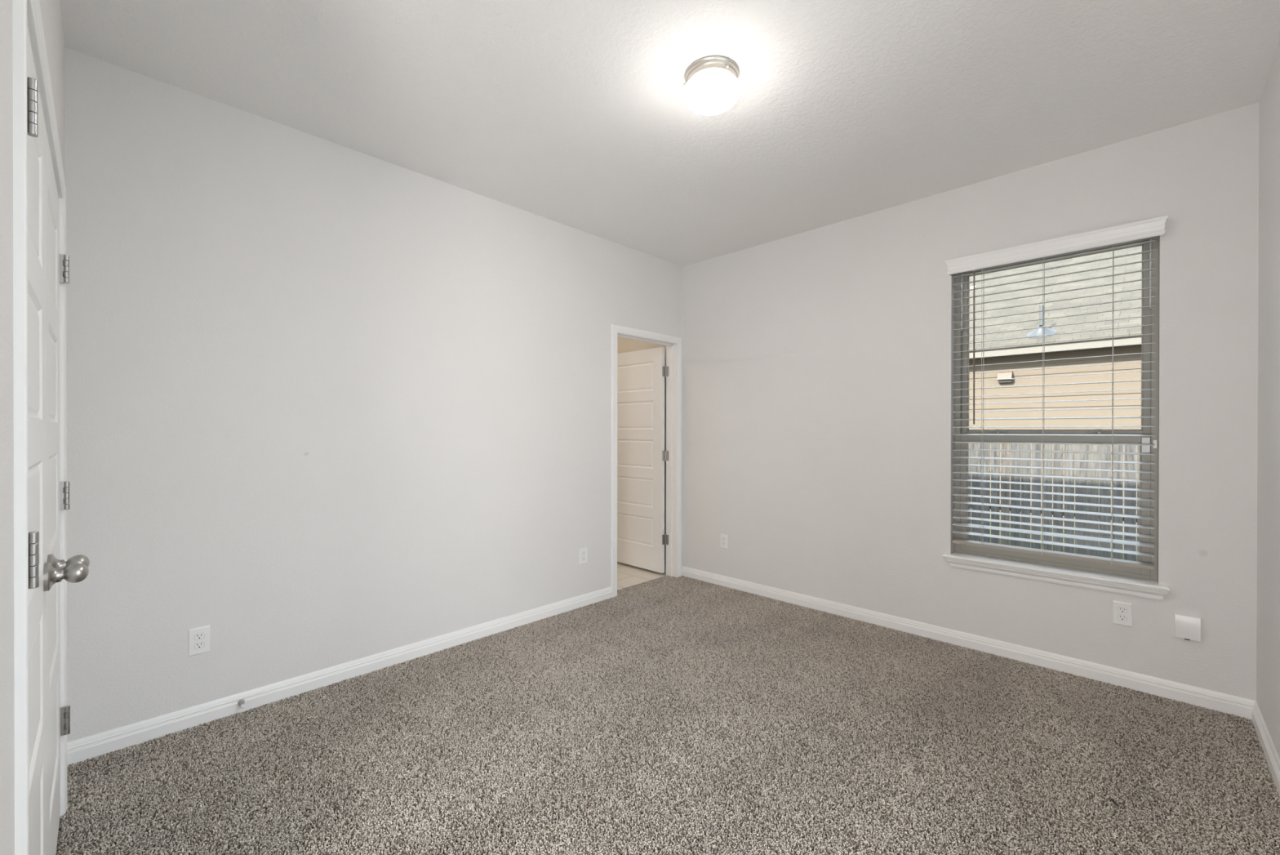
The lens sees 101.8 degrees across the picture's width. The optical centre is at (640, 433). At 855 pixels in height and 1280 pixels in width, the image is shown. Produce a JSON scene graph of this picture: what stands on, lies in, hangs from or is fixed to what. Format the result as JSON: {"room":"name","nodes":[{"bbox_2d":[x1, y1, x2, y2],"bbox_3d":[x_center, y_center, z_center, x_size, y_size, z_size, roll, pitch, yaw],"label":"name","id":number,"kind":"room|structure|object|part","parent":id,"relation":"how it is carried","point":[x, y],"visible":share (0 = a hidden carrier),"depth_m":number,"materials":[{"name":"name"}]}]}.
{"room":"empty bedroom","nodes":[
{"label":"empty bedroom","id":0,"kind":"room"},
{"bbox_2d":[0,0,64,854],"bbox_3d":[-1.053,-0.099,0.804,3.525,2.780,0.115,0,0,44],"label":"wall","id":1,"kind":"structure","parent":0,"point":[51,10],"depth_m":0.76,"materials":[{"name":"paint"}]},
{"bbox_2d":[13,0,67,854],"bbox_3d":[-1.505,0.224,1.250,1.371,2.115,0.138,0,0,44],"label":"door frame","id":2,"kind":"structure","parent":1,"relation":"attached to","point":[24,11],"depth_m":0.82,"materials":[{"name":"white wood"}]},
{"bbox_2d":[26,24,88,854],"bbox_3d":[-1.231,0.240,1.080,0.628,2.021,0.109,0,0,44],"label":"door","id":3,"kind":"structure","parent":1,"relation":"in","point":[42,575],"depth_m":1.14,"materials":[{"name":"white wood"}]},
{"bbox_3d":[-1.391,0.344,1.280,0.047,0.047,0.046,0,0,44],"label":"knob","id":4,"kind":"part","parent":3,"relation":"part of","materials":[{"name":"silver metal"}]},
{"bbox_2d":[44,124,89,854],"bbox_3d":[-1.684,0.238,1.519,0.628,2.021,0.112,0,0,44],"label":"door","id":5,"kind":"structure","parent":1,"relation":"in","point":[55,268],"depth_m":1.50,"materials":[{"name":"white wood"}]},
{"bbox_3d":[-1.480,0.344,1.366,0.047,0.047,0.046,0,0,44],"label":"knob","id":6,"kind":"part","parent":5,"relation":"part of","materials":[{"name":"silver metal"}]},
{"bbox_2d":[64,47,682,742],"bbox_3d":[-0.938,-0.106,3.361,0.115,2.780,3.966,0,0,44],"label":"wall","id":7,"kind":"structure","parent":0,"point":[329,404],"depth_m":2.54,"materials":[{"name":"paint"}]},
{"bbox_2d":[188,624,209,656],"bbox_3d":[-1.924,0.906,2.269,0.008,0.117,0.073,0,0,44],"label":"wall outlet","id":8,"kind":"object","parent":7,"relation":"attached to","point":[199,637],"visible":1,"depth_m":2.27,"materials":[{"name":"white plastic"}]},
{"bbox_2d":[194,641,204,648],"bbox_3d":[-1.922,0.925,2.267,0.002,0.028,0.036,0,0,44],"label":"receptacle","id":9,"kind":"object","parent":8,"relation":"attached to","point":[197,645],"depth_m":2.27,"materials":[{"name":"white plastic"}]},
{"bbox_2d":[194,632,204,639],"bbox_3d":[-1.922,0.886,2.267,0.002,0.028,0.036,0,0,44],"label":"receptacle","id":10,"kind":"object","parent":8,"relation":"attached to","point":[197,636],"depth_m":2.27,"materials":[{"name":"white plastic"}]},
{"bbox_2d":[237,698,244,708],"bbox_3d":[-1.799,1.225,2.351,0.051,0.026,0.025,0,0,44],"label":"door stop","id":11,"kind":"object","parent":7,"relation":"attached to","point":[241,702],"visible":1,"depth_m":2.35,"materials":[{"name":"grey metal"}]},
{"bbox_2d":[66,586,612,765],"bbox_3d":[-1.208,1.231,2.999,0.014,0.092,2.826,0,0,44],"label":"baseboard","id":12,"kind":"structure","parent":7,"relation":"attached to","point":[81,749],"depth_m":2.52,"materials":[{"name":"white wood"}]},
{"bbox_2d":[579,546,587,564],"bbox_3d":[-0.414,0.902,3.813,0.008,0.117,0.073,0,0,44],"label":"wall outlet","id":13,"kind":"object","parent":7,"relation":"attached to","point":[584,551],"visible":1,"depth_m":3.81,"materials":[{"name":"white plastic"}]},
{"bbox_2d":[611,324,681,596],"bbox_3d":[0.027,0.217,4.350,0.142,2.115,0.831,0,0,44],"label":"door frame","id":14,"kind":"structure","parent":7,"relation":"attached to","point":[673,344],"depth_m":4.57,"materials":[{"name":"white wood"}]},
{"bbox_2d":[617,337,666,572],"bbox_3d":[-1.361,-0.102,4.967,2.735,2.760,2.260,0,0,44],"label":"wall","id":15,"kind":"structure","parent":0,"point":[624,344],"depth_m":4.88,"materials":[{"name":"beige paint"}]},
{"bbox_2d":[617,346,668,573],"bbox_3d":[-0.051,0.238,4.841,0.746,2.012,0.120,0,0,44],"label":"door","id":16,"kind":"structure","parent":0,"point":[642,539],"depth_m":4.81,"materials":[{"name":"white wood"}]},
{"bbox_2d":[56,561,1279,854],"bbox_3d":[-0.623,1.329,3.056,6.170,0.112,3.966,0,0,44],"label":"floor","id":17,"kind":"structure","parent":0,"point":[228,847],"depth_m":1.88,"materials":[{"name":"grey carpet"}]},
{"bbox_2d":[55,574,1279,854],"bbox_3d":[0.231,1.275,2.181,3.415,0.012,3.714,0,0,44],"label":"carpet","id":18,"kind":"object","parent":17,"relation":"on","point":[655,599],"visible":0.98,"depth_m":2.05,"materials":[{"name":"grey carpet"}]},
{"bbox_2d":[60,0,1279,266],"bbox_3d":[0.304,-1.531,2.144,3.585,0.120,3.966,0,0,44],"label":"ceiling","id":19,"kind":"structure","parent":0,"point":[574,113],"depth_m":2.18,"materials":[{"name":"paint"}]},
{"bbox_2d":[682,56,741,115],"bbox_3d":[0.294,-1.403,2.135,0.237,0.135,0.237,0,0,44],"label":"ceiling lamp","id":20,"kind":"object","parent":19,"relation":"attached to","point":[713,86],"visible":1,"depth_m":2.06,"materials":[{"name":"white glass"}]},
{"bbox_2d":[682,102,1258,700],"bbox_3d":[1.617,-0.104,3.525,3.310,2.780,0.160,0,0,44],"label":"wall","id":21,"kind":"structure","parent":0,"point":[819,371],"depth_m":3.21,"materials":[{"name":"paint"}]},
{"bbox_2d":[720,533,727,548],"bbox_3d":[0.693,0.897,4.312,0.073,0.117,0.008,0,0,44],"label":"wall outlet","id":22,"kind":"object","parent":21,"relation":"attached to","point":[723,537],"visible":1,"depth_m":4.31,"materials":[{"name":"white plastic"}]},
{"bbox_2d":[681,565,1255,719],"bbox_3d":[1.554,1.233,3.466,3.310,0.092,0.014,0,0,44],"label":"baseboard","id":23,"kind":"structure","parent":21,"relation":"attached to","point":[1224,703],"depth_m":2.93,"materials":[{"name":"white wood"}]},
{"bbox_2d":[942,551,1170,599],"bbox_3d":[2.224,0.771,2.861,0.967,0.071,0.140,0,0,44],"label":"window sill","id":24,"kind":"structure","parent":21,"relation":"attached to","point":[1136,586],"depth_m":2.78,"materials":[{"name":"white wood"}]},
{"bbox_2d":[955,235,1159,582],"bbox_3d":[2.296,-0.129,2.934,0.893,1.765,0.072,0,0,44],"label":"window","id":25,"kind":"structure","parent":21,"relation":"in","point":[1145,573],"depth_m":2.76,"materials":[{"name":"grey plastic"}]},
{"bbox_3d":[2.283,0.367,2.923,0.837,0.720,0.027,0,0,44],"label":"sash","id":26,"kind":"part","parent":25,"relation":"part of","materials":[{"name":"grey plastic"}]},
{"bbox_2d":[945,215,1168,569],"bbox_3d":[2.208,-0.174,2.838,0.940,1.727,0.118,0,0,44],"label":"window blind","id":27,"kind":"object","parent":25,"relation":"attached to","point":[1148,228],"visible":1,"depth_m":2.80,"materials":[{"name":"grey plastic"}]},
{"bbox_3d":[2.018,-0.141,3.064,0.012,1.660,0.060,0,0,44],"label":"ladder cord","id":28,"kind":"part","parent":27,"relation":"part of","materials":[{"name":"white fabric"}]},
{"bbox_3d":[2.222,-0.141,2.865,0.012,1.660,0.060,0,0,44],"label":"ladder cord","id":29,"kind":"part","parent":27,"relation":"part of","materials":[{"name":"white fabric"}]},
{"bbox_3d":[2.223,0.657,2.869,0.872,0.023,0.052,0,0,44],"label":"rail","id":30,"kind":"part","parent":27,"relation":"part of","materials":[{"name":"grey plastic"}]},
{"bbox_3d":[2.424,-0.140,2.667,0.012,1.660,0.060,0,0,44],"label":"ladder cord","id":31,"kind":"part","parent":27,"relation":"part of","materials":[{"name":"white fabric"}]},
{"bbox_3d":[2.306,-0.482,2.943,0.837,1.017,0.024,0,0,44],"label":"sash","id":32,"kind":"part","parent":25,"relation":"part of","materials":[{"name":"grey plastic"}]},
{"bbox_2d":[1141,437,1150,452],"bbox_3d":[2.555,0.060,2.627,0.031,0.077,0.013,0,0,44],"label":"sensor","id":33,"kind":"object","parent":25,"relation":"attached to","point":[1144,440],"visible":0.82,"depth_m":2.62,"materials":[{"name":"white plastic"}]},
{"bbox_2d":[1152,440,1157,448],"bbox_3d":[2.575,0.055,2.600,0.015,0.041,0.014,0,0,44],"label":"magnet","id":34,"kind":"object","parent":25,"relation":"attached to","point":[1155,442],"visible":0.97,"depth_m":2.59,"materials":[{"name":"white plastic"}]},
{"bbox_2d":[1112,600,1132,626],"bbox_3d":[2.427,0.909,2.617,0.073,0.117,0.008,0,0,44],"label":"wall outlet","id":35,"kind":"object","parent":21,"relation":"attached to","point":[1122,611],"visible":1,"depth_m":2.62,"materials":[{"name":"white plastic"}]},
{"bbox_2d":[1117,614,1127,621],"bbox_3d":[2.425,0.929,2.615,0.034,0.027,0.002,0,0,44],"label":"receptacle","id":36,"kind":"object","parent":35,"relation":"attached to","point":[1120,617],"depth_m":2.61,"materials":[{"name":"white plastic"}]},
{"bbox_2d":[1117,606,1127,613],"bbox_3d":[2.426,0.890,2.615,0.034,0.027,0.002,0,0,44],"label":"receptacle","id":37,"kind":"object","parent":35,"relation":"attached to","point":[1120,609],"depth_m":2.61,"materials":[{"name":"white plastic"}]},
{"bbox_2d":[1174,613,1200,641],"bbox_3d":[2.584,0.920,2.454,0.085,0.113,0.022,0,0,44],"label":"cover plate","id":38,"kind":"object","parent":21,"relation":"attached to","point":[1186,627],"visible":1,"depth_m":2.45,"materials":[{"name":"white plastic"}]},
{"bbox_2d":[1256,40,1279,759],"bbox_3d":[1.527,-0.096,0.951,0.160,2.780,3.966,0,0,44],"label":"wall","id":39,"kind":"structure","parent":0,"point":[1268,609],"depth_m":2.09,"materials":[{"name":"paint"}]},
{"bbox_2d":[1251,700,1279,796],"bbox_3d":[1.449,1.240,1.002,0.014,0.092,3.686,0,0,44],"label":"baseboard","id":40,"kind":"structure","parent":39,"relation":"attached to","point":[1271,755],"depth_m":2.04,"materials":[{"name":"white wood"}]},
{"label":"outside","id":41,"kind":"structure","parent":0,"visible":0},
{"bbox_2d":[970,519,1137,560],"bbox_3d":[14.412,1.536,18.988,60.000,0.001,39.840,0,0,44],"label":"ground","id":42,"kind":"structure","parent":41,"point":[971,519],"depth_m":7.63,"materials":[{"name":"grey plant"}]},
{"bbox_2d":[968,443,1139,561],"bbox_3d":[4.422,0.802,5.647,7.360,1.624,0.153,0,0,44],"label":"fence","id":43,"kind":"object","parent":42,"relation":"on","point":[1078,447],"visible":0.06,"depth_m":5.51,"materials":[{"name":"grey wood"}]},
{"bbox_3d":[4.305,0.848,5.713,7.100,0.052,0.038,0,0,44],"label":"rail","id":44,"kind":"part","parent":43,"relation":"part of","materials":[{"name":"wood"}]},
{"bbox_2d":[968,245,1142,533],"bbox_3d":[11.938,-1.922,14.297,21.800,7.138,16.070,0,0,44],"label":"neighbor house","id":45,"kind":"structure","parent":42,"relation":"on","point":[1134,348],"depth_m":8.84,"materials":[{"name":"brown"}]},
{"bbox_2d":[997,371,1012,382],"bbox_3d":[6.288,-0.971,8.967,0.206,0.197,0.099,0,0,44],"label":"vent","id":46,"kind":"object","parent":45,"relation":"attached to","point":[1003,375],"depth_m":8.95,"materials":[{"name":"white metal"}]},
{"bbox_2d":[1039,305,1044,326],"bbox_3d":[6.749,-1.888,8.741,0.060,0.505,0.060,0,0,44],"label":"vent","id":47,"kind":"object","parent":45,"relation":"attached to","point":[1041,306],"depth_m":8.72,"materials":[{"name":"grey metal"}]}
]}

